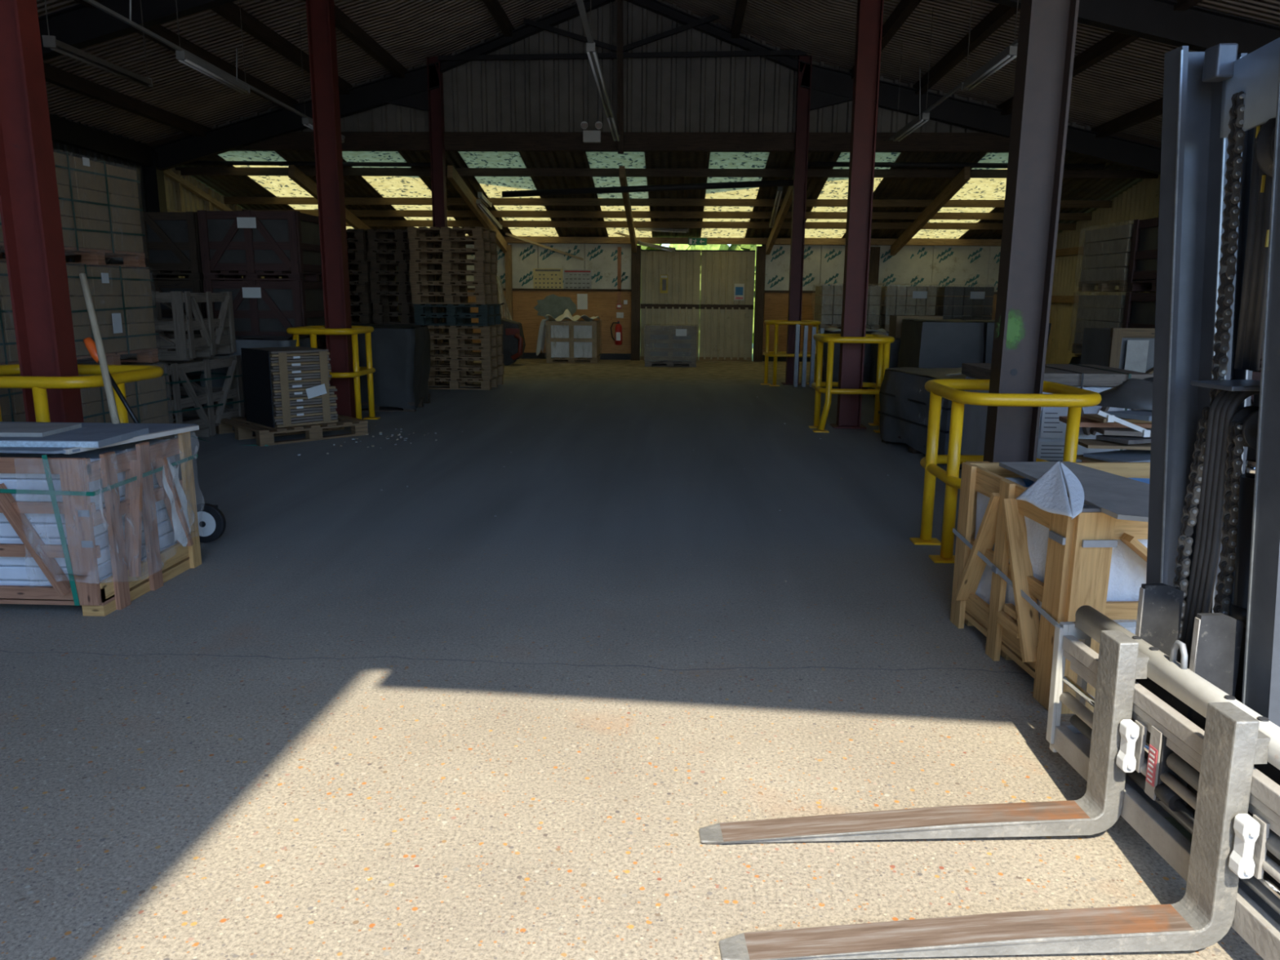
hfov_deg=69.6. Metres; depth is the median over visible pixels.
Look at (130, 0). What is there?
wire
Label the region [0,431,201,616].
crate
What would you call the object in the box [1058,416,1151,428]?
board
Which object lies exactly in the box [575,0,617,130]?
fluorescent light
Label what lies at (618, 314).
notice
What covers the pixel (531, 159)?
ceiling
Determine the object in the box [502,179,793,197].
pipe
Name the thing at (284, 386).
bundle
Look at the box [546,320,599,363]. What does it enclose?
crate
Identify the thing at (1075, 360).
load
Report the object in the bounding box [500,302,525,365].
truck
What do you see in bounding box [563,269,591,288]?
poster
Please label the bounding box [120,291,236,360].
crate
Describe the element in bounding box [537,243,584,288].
board
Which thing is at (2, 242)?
load
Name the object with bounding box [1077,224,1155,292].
stacked crates
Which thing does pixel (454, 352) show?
pallet
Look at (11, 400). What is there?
load
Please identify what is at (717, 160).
window
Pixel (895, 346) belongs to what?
load
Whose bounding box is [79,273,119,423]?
wooden pole
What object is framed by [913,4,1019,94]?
purlin
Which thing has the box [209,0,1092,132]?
wall
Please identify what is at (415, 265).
pallet
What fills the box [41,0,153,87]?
fluorescent light
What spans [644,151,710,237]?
ceiling
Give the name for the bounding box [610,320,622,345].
fire extinguisher
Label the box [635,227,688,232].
fluorescent light
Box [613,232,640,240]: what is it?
pole
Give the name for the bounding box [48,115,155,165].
beam
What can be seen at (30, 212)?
steel column
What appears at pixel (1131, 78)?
ceiling
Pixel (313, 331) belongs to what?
guard
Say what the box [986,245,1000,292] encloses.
board
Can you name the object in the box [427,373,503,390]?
pallet
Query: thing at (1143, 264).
load
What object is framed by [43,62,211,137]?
purlin
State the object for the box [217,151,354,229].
window
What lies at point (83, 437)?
stone slab
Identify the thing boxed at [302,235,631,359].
wall
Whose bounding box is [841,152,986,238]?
ceiling
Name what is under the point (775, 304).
plywood panel
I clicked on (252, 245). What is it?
crate
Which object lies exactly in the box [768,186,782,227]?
fluorescent light
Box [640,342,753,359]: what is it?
ground
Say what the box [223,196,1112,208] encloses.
purlin
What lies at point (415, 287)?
pallet
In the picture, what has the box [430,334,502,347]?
pallet
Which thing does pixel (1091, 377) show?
slabs
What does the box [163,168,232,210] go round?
wall rail
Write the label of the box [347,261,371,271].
pallet
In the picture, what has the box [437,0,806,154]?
roof truss
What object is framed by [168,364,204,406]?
load
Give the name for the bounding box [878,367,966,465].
load
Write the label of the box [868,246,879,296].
timber post
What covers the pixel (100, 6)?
cable tray
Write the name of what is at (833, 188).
window
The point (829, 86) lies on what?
rafter
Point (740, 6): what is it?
purlin
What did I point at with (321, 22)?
steel column
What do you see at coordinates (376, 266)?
pallet
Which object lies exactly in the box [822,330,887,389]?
load
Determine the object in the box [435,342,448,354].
pallet
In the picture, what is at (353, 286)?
pallet
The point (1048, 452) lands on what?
print
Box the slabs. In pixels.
[959,363,1153,469]
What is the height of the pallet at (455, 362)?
0.160 m
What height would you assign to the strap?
0.040 m
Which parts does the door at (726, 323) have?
rail, rail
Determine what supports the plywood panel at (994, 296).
attached to the wall at (770, 358)
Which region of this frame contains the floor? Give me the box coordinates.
[0,358,1263,959]
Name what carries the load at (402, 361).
on the floor
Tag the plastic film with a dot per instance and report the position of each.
(501, 298)
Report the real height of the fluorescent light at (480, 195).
0.345 m
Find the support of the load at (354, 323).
on the floor
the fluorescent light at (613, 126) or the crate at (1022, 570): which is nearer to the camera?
the crate at (1022, 570)
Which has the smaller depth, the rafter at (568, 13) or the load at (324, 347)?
the load at (324, 347)
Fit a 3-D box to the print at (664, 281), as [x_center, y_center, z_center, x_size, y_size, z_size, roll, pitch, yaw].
[0.536,-4.318,20.366,0.090,0.240,0.002,1,11,2]
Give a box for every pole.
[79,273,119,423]
[505,232,585,261]
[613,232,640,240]
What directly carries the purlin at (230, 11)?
attached to the rafter at (79, 26)
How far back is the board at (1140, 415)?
5.59 m
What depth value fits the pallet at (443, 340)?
15.34 m
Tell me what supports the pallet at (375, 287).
on the pallet at (402, 298)
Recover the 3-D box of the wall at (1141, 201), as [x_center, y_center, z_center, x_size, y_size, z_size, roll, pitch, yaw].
[8.775,-3.885,17.550,0.093,3.710,5.200,1,11,2]
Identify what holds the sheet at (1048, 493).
on the crate at (1022, 570)
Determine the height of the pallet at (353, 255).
0.160 m
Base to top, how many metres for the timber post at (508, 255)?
2.500 m
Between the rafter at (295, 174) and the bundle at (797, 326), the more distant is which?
the rafter at (295, 174)
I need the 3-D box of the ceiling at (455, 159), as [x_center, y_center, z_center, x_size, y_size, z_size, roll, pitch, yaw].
[-3.381,-5.414,17.925,1.000,1.172,5.710,1,11,2]
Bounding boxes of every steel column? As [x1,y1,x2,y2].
[0,0,84,422]
[306,0,363,422]
[426,54,451,359]
[781,55,812,384]
[830,0,884,428]
[982,0,1079,462]
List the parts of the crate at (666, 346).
rail, rail, rail, rail, rail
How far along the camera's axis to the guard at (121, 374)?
5.18 m
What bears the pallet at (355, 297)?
on the pallet at (356, 308)
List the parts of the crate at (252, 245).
frame, frame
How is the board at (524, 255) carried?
attached to the wall at (526, 355)
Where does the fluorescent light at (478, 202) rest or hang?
attached to the rafter at (453, 175)
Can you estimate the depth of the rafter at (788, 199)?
17.52 m
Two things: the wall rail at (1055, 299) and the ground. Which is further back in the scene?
the ground
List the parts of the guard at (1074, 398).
foot plate, leg, foot plate, leg, rail, rail, leg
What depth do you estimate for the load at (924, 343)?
10.77 m
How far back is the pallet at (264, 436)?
9.20 m
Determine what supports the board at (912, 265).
attached to the wall at (770, 358)
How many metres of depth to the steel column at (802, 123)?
14.83 m
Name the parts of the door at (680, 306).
rail, rail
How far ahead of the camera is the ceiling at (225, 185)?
17.11 m
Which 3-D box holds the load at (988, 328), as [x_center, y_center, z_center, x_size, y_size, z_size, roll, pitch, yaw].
[4.414,-1.364,11.290,0.743,1.176,1.068,1,11,2]
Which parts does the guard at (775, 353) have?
leg, leg, rail, rail, leg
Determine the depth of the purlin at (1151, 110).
13.38 m
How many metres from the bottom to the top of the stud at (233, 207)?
0.390 m
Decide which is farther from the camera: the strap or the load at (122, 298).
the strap
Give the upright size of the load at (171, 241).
0.785 m
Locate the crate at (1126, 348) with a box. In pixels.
[1080,328,1155,373]
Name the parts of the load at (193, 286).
frame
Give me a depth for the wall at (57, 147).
15.04 m
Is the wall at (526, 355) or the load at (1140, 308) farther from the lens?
the wall at (526, 355)
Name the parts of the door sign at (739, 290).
blue panel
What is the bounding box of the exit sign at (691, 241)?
[688,237,706,244]
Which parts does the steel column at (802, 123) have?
plate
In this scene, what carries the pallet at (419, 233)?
on the pallet at (414, 243)
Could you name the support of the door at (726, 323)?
attached to the post at (761, 250)
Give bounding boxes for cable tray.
[83,0,345,138]
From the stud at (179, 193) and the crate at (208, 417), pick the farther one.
the stud at (179, 193)
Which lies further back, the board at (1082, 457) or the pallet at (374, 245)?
the pallet at (374, 245)
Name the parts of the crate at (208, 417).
rail, rail, frame, rail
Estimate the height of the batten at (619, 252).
1.233 m
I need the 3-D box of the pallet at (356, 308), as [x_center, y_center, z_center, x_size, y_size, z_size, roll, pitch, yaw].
[-4.744,-2.800,14.941,1.000,0.160,0.950,1,11,2]
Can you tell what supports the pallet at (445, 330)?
on the pallet at (443, 340)
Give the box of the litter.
[246,395,937,582]
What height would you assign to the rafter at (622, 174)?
1.196 m
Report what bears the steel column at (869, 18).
on the floor
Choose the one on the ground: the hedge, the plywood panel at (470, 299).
the hedge
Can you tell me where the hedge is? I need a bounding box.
[636,244,761,346]
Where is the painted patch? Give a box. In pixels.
[533,293,576,320]
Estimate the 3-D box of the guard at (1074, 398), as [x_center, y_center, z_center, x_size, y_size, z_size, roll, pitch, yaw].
[2.067,-0.062,5.295,0.860,0.959,0.908,1,11,2]
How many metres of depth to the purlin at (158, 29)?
12.23 m
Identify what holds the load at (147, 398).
on the floor
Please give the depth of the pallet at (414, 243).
13.71 m
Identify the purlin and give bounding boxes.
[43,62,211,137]
[74,0,298,111]
[175,167,1158,178]
[209,1,352,94]
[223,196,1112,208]
[242,208,1092,220]
[303,0,408,78]
[346,219,1076,230]
[482,0,514,36]
[730,0,747,38]
[807,161,1105,168]
[849,0,921,79]
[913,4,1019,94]
[997,0,1203,115]
[1090,97,1163,137]
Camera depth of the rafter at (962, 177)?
16.75 m
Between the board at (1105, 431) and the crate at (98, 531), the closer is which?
the crate at (98, 531)
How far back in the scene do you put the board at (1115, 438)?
5.65 m
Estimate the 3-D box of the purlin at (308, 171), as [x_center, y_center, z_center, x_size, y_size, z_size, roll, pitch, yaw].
[0.308,-5.251,15.723,16.800,0.130,0.080,1,11,2]
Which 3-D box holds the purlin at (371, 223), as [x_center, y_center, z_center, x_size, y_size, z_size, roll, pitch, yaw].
[0.426,-5.255,18.933,16.800,0.130,0.070,1,11,2]
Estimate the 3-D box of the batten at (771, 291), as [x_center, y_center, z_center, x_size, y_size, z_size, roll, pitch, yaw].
[5.719,-4.115,20.192,5.980,0.050,0.030,1,11,2]
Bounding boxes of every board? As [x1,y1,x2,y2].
[0,422,199,454]
[466,244,475,288]
[496,243,537,288]
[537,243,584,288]
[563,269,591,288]
[585,244,631,288]
[764,244,821,290]
[819,244,877,285]
[877,245,933,286]
[930,245,990,286]
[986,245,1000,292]
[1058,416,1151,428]
[1076,454,1108,462]
[1077,439,1151,449]
[1082,413,1151,422]
[1083,449,1151,462]
[1091,426,1151,436]
[1096,435,1151,444]
[1106,409,1151,421]
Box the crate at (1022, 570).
[950,461,1150,714]
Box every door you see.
[640,249,701,360]
[698,249,755,360]
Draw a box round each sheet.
[536,309,600,355]
[1015,461,1084,519]
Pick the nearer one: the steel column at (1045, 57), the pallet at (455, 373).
the steel column at (1045, 57)
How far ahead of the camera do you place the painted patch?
20.55 m
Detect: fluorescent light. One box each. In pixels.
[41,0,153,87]
[175,0,250,93]
[299,24,344,142]
[475,189,502,229]
[477,183,492,207]
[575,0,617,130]
[607,0,619,141]
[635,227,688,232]
[637,227,675,252]
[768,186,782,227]
[893,7,933,141]
[960,0,1018,90]
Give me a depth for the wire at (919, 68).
10.24 m
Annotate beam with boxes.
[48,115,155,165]
[146,131,1161,152]
[386,0,831,56]
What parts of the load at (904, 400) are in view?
metal strip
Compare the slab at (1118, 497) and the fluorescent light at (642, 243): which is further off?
the fluorescent light at (642, 243)
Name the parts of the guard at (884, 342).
foot plate, leg, foot plate, leg, rail, rail, foot plate, leg, leg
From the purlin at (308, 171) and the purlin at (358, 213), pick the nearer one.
the purlin at (308, 171)
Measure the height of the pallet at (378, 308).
0.160 m
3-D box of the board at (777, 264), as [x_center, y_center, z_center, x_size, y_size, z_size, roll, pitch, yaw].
[3.357,-4.654,20.230,1.200,0.995,0.058,1,11,2]
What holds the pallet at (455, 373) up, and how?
on the pallet at (455, 384)
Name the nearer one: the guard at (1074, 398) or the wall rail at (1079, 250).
the guard at (1074, 398)
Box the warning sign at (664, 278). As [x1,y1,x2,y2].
[660,275,667,293]
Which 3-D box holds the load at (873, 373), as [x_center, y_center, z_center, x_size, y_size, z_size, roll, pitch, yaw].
[3.715,-1.649,13.403,0.603,0.889,0.912,1,11,2]
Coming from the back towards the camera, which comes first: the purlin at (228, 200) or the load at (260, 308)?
the purlin at (228, 200)
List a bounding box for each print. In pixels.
[662,279,666,290]
[1040,444,1064,461]
[1043,413,1062,432]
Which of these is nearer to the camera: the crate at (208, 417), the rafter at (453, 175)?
the crate at (208, 417)
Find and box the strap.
[191,435,268,446]
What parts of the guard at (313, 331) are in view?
leg, leg, rail, rail, leg, leg, foot plate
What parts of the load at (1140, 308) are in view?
frame, frame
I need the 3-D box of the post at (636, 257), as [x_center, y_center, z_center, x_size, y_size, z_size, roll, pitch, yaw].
[-0.089,-3.928,20.477,0.197,2.500,0.300,1,11,2]
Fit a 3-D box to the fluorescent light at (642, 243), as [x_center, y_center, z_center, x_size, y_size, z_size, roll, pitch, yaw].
[0.345,-5.130,19.625,0.085,0.540,1.061,-11,16,-44]
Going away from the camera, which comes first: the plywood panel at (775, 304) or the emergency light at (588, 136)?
the emergency light at (588, 136)
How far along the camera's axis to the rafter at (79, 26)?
9.84 m
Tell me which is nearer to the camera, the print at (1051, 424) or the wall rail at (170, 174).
the print at (1051, 424)
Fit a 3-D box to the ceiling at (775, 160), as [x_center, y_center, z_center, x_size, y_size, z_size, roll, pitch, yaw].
[2.779,-5.320,17.699,1.150,1.172,5.710,1,11,2]
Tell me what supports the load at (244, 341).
on the floor
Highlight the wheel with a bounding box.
[196,502,226,542]
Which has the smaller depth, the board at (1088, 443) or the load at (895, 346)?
the board at (1088, 443)
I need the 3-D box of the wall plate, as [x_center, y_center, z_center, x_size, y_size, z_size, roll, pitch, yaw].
[0.470,-5.238,20.140,16.800,0.130,0.200,1,11,2]
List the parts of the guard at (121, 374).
leg, leg, rail, leg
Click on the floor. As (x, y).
(515, 735)
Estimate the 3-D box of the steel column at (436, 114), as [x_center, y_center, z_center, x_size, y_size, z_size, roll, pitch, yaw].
[-3.283,-4.209,15.106,0.320,5.126,0.285,1,11,2]
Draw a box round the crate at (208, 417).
[76,355,245,439]
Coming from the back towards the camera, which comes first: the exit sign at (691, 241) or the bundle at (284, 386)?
the exit sign at (691, 241)
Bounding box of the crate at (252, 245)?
[196,210,322,281]
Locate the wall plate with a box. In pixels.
[465,235,1001,245]
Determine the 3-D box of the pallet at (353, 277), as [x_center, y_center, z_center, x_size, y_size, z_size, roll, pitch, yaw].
[-4.741,-3.275,14.860,1.000,0.160,0.950,1,11,1]
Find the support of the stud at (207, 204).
attached to the wall at (57, 147)
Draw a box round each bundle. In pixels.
[240,346,337,427]
[793,324,824,386]
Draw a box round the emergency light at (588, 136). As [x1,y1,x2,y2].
[580,120,602,142]
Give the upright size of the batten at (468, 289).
0.050 m
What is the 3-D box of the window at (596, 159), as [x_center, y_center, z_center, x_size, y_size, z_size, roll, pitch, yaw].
[-0.304,-5.352,17.815,0.960,1.142,5.710,1,11,2]
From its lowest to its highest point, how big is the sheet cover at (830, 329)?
0.080 m
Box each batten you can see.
[467,288,631,291]
[617,246,621,303]
[764,290,996,294]
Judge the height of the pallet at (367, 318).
0.160 m
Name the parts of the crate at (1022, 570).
post, corner post, frame, post, rail, rail, rail, post, rail, bent nail plate, corner post, metal edge strip, rail, rail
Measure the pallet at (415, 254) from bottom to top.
0.160 m
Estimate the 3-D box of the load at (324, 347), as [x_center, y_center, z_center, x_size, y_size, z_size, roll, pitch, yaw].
[-4.540,-1.285,11.541,1.178,0.785,1.160,1,11,2]
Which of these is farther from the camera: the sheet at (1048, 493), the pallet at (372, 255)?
the pallet at (372, 255)
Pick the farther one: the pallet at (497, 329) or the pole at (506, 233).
the pole at (506, 233)
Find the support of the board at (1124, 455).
on the board at (1082, 457)
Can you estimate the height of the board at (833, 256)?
0.995 m
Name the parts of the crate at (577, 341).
rail, rail, panel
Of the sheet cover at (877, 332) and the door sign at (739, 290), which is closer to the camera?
the sheet cover at (877, 332)
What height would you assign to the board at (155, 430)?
0.022 m
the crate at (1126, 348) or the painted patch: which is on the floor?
the crate at (1126, 348)
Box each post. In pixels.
[143,151,167,278]
[504,244,513,320]
[631,244,640,360]
[752,245,765,361]
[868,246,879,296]
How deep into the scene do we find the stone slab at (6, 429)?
4.34 m
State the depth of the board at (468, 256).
20.47 m
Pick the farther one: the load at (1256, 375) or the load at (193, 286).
the load at (193, 286)
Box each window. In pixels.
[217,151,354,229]
[342,151,468,235]
[458,151,558,236]
[586,151,652,237]
[700,151,769,237]
[804,152,900,238]
[911,152,1008,238]
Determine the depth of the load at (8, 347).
6.43 m
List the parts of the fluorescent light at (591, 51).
light trunking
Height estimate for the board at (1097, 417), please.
0.023 m
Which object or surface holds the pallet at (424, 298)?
on the pallet at (420, 308)
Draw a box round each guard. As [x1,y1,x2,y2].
[0,364,164,422]
[286,325,380,426]
[760,320,821,386]
[808,333,894,432]
[909,378,1102,563]
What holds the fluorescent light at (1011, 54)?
hanging from the ceiling at (1131, 78)
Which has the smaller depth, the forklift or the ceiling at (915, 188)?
the forklift
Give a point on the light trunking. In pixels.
(1015, 43)
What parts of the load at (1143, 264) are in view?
frame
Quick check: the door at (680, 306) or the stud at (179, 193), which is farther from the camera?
the door at (680, 306)
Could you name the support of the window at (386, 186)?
in the ceiling at (354, 186)
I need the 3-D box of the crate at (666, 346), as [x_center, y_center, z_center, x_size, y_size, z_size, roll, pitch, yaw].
[0.640,-2.812,19.162,1.141,0.843,1.019,1,11,2]
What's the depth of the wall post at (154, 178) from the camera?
15.08 m
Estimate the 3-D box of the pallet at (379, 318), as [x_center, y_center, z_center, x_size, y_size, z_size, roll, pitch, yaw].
[-3.686,-2.625,14.924,1.000,0.160,0.950,1,11,1]
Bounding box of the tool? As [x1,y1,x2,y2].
[83,337,139,422]
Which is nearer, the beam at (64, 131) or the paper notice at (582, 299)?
the beam at (64, 131)
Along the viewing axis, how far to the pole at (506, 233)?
20.19 m
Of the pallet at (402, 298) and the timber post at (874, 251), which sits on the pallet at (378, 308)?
the pallet at (402, 298)
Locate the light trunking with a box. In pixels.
[888,39,1017,140]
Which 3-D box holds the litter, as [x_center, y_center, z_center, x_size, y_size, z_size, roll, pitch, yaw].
[-0.635,-0.409,9.310,5.892,0.011,9.283,1,11,2]
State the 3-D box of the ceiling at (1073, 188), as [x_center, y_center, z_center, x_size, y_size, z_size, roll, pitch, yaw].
[7.855,-5.242,17.512,2.050,1.172,5.710,1,11,2]
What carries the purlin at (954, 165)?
attached to the rafter at (962, 177)
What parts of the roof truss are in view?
king post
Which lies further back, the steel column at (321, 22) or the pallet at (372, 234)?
the pallet at (372, 234)
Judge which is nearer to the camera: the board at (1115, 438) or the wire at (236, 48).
the board at (1115, 438)
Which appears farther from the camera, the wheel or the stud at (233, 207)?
the stud at (233, 207)
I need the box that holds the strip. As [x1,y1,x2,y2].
[1097,409,1151,437]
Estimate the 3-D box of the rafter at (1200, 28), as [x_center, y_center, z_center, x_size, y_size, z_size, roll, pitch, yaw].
[5.364,-4.721,9.452,6.098,1.702,0.150,1,11,2]
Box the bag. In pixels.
[1096,377,1153,410]
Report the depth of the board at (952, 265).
20.05 m
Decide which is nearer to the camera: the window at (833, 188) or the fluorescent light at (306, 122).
the fluorescent light at (306, 122)
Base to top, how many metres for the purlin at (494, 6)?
0.447 m
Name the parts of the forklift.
plate, chrome rod, clamp plate, plate, fork rail, fork rail, rail, mast rail, lift chain, plate, chrome rod, chrome rod, lift chain, lift chain, mast rail, cylinder rod, clamp plate, mast rail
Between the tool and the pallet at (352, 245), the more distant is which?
the pallet at (352, 245)
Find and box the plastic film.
[496,275,512,320]
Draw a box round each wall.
[2,114,281,362]
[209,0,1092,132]
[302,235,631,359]
[761,237,1000,361]
[1044,174,1159,364]
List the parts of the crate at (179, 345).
rail, frame, rail, rail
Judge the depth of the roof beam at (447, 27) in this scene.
13.65 m
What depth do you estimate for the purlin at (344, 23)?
12.96 m
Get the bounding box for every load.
[0,151,146,266]
[0,214,6,262]
[0,262,20,375]
[0,387,26,422]
[2,361,170,439]
[66,263,159,364]
[105,211,242,280]
[150,280,205,333]
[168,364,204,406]
[200,334,311,424]
[203,280,325,346]
[317,344,326,349]
[323,323,393,344]
[351,323,431,412]
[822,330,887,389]
[867,343,878,397]
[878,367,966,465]
[888,337,901,368]
[897,318,984,368]
[973,320,1051,363]
[1069,354,1081,364]
[1122,292,1263,370]
[1127,217,1159,291]
[1250,370,1261,405]
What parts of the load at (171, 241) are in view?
frame, frame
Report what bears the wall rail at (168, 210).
attached to the wall at (57, 147)
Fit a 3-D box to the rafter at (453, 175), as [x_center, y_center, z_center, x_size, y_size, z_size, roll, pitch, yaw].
[-3.051,-5.109,17.774,0.090,1.196,5.039,1,11,2]
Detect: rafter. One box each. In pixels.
[38,0,235,60]
[152,62,439,170]
[288,164,371,229]
[435,0,615,72]
[447,165,508,253]
[618,165,636,253]
[625,0,805,71]
[765,175,793,254]
[800,62,1161,174]
[890,166,970,255]
[985,0,1279,54]
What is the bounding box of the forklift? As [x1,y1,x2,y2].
[698,37,1279,959]
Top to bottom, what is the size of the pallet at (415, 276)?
0.160 m
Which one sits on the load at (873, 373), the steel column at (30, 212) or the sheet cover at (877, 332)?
the sheet cover at (877, 332)
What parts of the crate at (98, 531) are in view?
rail, rail, rail, rail, corner post, post, rail, rail, rail, post, post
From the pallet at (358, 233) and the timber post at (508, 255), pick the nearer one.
the pallet at (358, 233)
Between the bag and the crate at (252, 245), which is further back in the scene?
the crate at (252, 245)
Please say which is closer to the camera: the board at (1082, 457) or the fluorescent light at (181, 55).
the board at (1082, 457)
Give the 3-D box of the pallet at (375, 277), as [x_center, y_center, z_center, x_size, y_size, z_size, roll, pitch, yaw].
[-3.707,-3.257,14.810,1.000,0.160,0.950,1,11,1]
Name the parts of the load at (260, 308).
frame, frame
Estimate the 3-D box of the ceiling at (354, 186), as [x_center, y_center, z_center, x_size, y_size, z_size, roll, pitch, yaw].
[-5.425,-5.445,18.000,1.030,1.172,5.710,1,11,2]
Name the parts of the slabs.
lid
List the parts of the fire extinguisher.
label plate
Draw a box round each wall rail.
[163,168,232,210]
[166,208,180,212]
[1051,295,1079,302]
[1055,246,1084,257]
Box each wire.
[129,0,131,21]
[235,48,237,79]
[919,67,920,119]
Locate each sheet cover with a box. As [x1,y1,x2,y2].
[824,327,888,334]
[871,331,888,336]
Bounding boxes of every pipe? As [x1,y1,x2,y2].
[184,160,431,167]
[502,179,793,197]
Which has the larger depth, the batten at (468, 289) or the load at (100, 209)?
the batten at (468, 289)
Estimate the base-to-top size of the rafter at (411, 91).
1.649 m
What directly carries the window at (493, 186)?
in the ceiling at (455, 159)
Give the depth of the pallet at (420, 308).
13.89 m
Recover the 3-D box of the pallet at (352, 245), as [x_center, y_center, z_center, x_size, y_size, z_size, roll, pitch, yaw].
[-4.745,-3.743,14.746,1.000,0.160,0.950,1,11,4]
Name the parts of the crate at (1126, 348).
rail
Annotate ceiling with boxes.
[36,0,437,142]
[175,154,294,209]
[274,151,407,230]
[397,151,512,235]
[519,151,608,236]
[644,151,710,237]
[744,151,840,237]
[804,0,1279,142]
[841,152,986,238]
[959,152,1143,239]
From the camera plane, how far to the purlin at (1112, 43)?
11.05 m
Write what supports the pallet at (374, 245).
on the pallet at (372, 255)
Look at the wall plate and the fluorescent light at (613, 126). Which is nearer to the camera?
the fluorescent light at (613, 126)
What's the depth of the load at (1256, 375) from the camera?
8.34 m
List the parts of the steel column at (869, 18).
plate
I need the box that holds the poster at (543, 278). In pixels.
[533,268,563,288]
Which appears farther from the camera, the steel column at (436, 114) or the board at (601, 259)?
the board at (601, 259)
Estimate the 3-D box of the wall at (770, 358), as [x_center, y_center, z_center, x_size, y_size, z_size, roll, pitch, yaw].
[5.769,-4.031,20.355,6.190,2.840,0.120,1,11,2]
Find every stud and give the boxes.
[173,169,184,212]
[204,188,212,210]
[230,204,236,210]
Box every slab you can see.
[0,422,81,436]
[0,426,149,448]
[999,461,1149,521]
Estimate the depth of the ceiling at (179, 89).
12.78 m
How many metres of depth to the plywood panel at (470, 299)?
20.65 m
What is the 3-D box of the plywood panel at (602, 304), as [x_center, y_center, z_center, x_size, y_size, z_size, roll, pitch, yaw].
[-1.738,-3.543,20.653,3.100,1.370,0.065,1,11,2]
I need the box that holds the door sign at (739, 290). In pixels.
[733,283,744,300]
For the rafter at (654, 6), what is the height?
1.236 m
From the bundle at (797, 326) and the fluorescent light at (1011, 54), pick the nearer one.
the fluorescent light at (1011, 54)
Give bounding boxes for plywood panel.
[467,290,480,351]
[498,290,631,353]
[762,292,890,355]
[890,294,996,319]
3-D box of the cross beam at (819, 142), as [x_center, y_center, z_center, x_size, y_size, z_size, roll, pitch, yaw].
[0.279,-5.451,14.842,16.800,0.280,0.150,1,11,2]
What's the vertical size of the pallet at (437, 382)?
0.160 m
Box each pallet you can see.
[215,414,368,446]
[304,271,369,282]
[310,281,371,292]
[346,228,367,239]
[346,240,368,250]
[347,250,367,261]
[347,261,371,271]
[349,292,371,302]
[350,302,373,313]
[351,312,373,324]
[366,250,442,262]
[367,229,439,240]
[368,240,441,251]
[369,271,441,282]
[370,261,441,271]
[370,282,443,293]
[370,293,444,303]
[373,302,446,313]
[373,313,446,324]
[407,226,496,241]
[408,238,497,252]
[408,260,497,273]
[408,271,497,283]
[409,248,497,262]
[410,282,497,293]
[410,324,448,333]
[411,293,498,304]
[413,303,501,315]
[414,314,502,326]
[427,324,503,337]
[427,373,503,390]
[428,364,504,379]
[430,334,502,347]
[430,344,502,358]
[430,354,503,368]
[434,371,450,384]
[435,338,448,343]
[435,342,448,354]
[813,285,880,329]
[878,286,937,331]
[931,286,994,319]
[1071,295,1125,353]
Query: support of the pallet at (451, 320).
on the pallet at (497, 329)
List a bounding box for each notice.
[577,293,587,309]
[616,312,623,318]
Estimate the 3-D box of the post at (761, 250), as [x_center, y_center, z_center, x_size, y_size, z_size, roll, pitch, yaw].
[2.640,-3.886,20.377,0.180,2.500,0.300,1,11,2]
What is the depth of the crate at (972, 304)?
15.74 m
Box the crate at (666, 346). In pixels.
[644,324,697,367]
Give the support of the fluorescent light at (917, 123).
hanging from the ceiling at (1131, 78)
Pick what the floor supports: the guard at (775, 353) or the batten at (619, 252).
the guard at (775, 353)
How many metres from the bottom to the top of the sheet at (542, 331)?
0.980 m
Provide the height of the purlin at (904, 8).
0.447 m

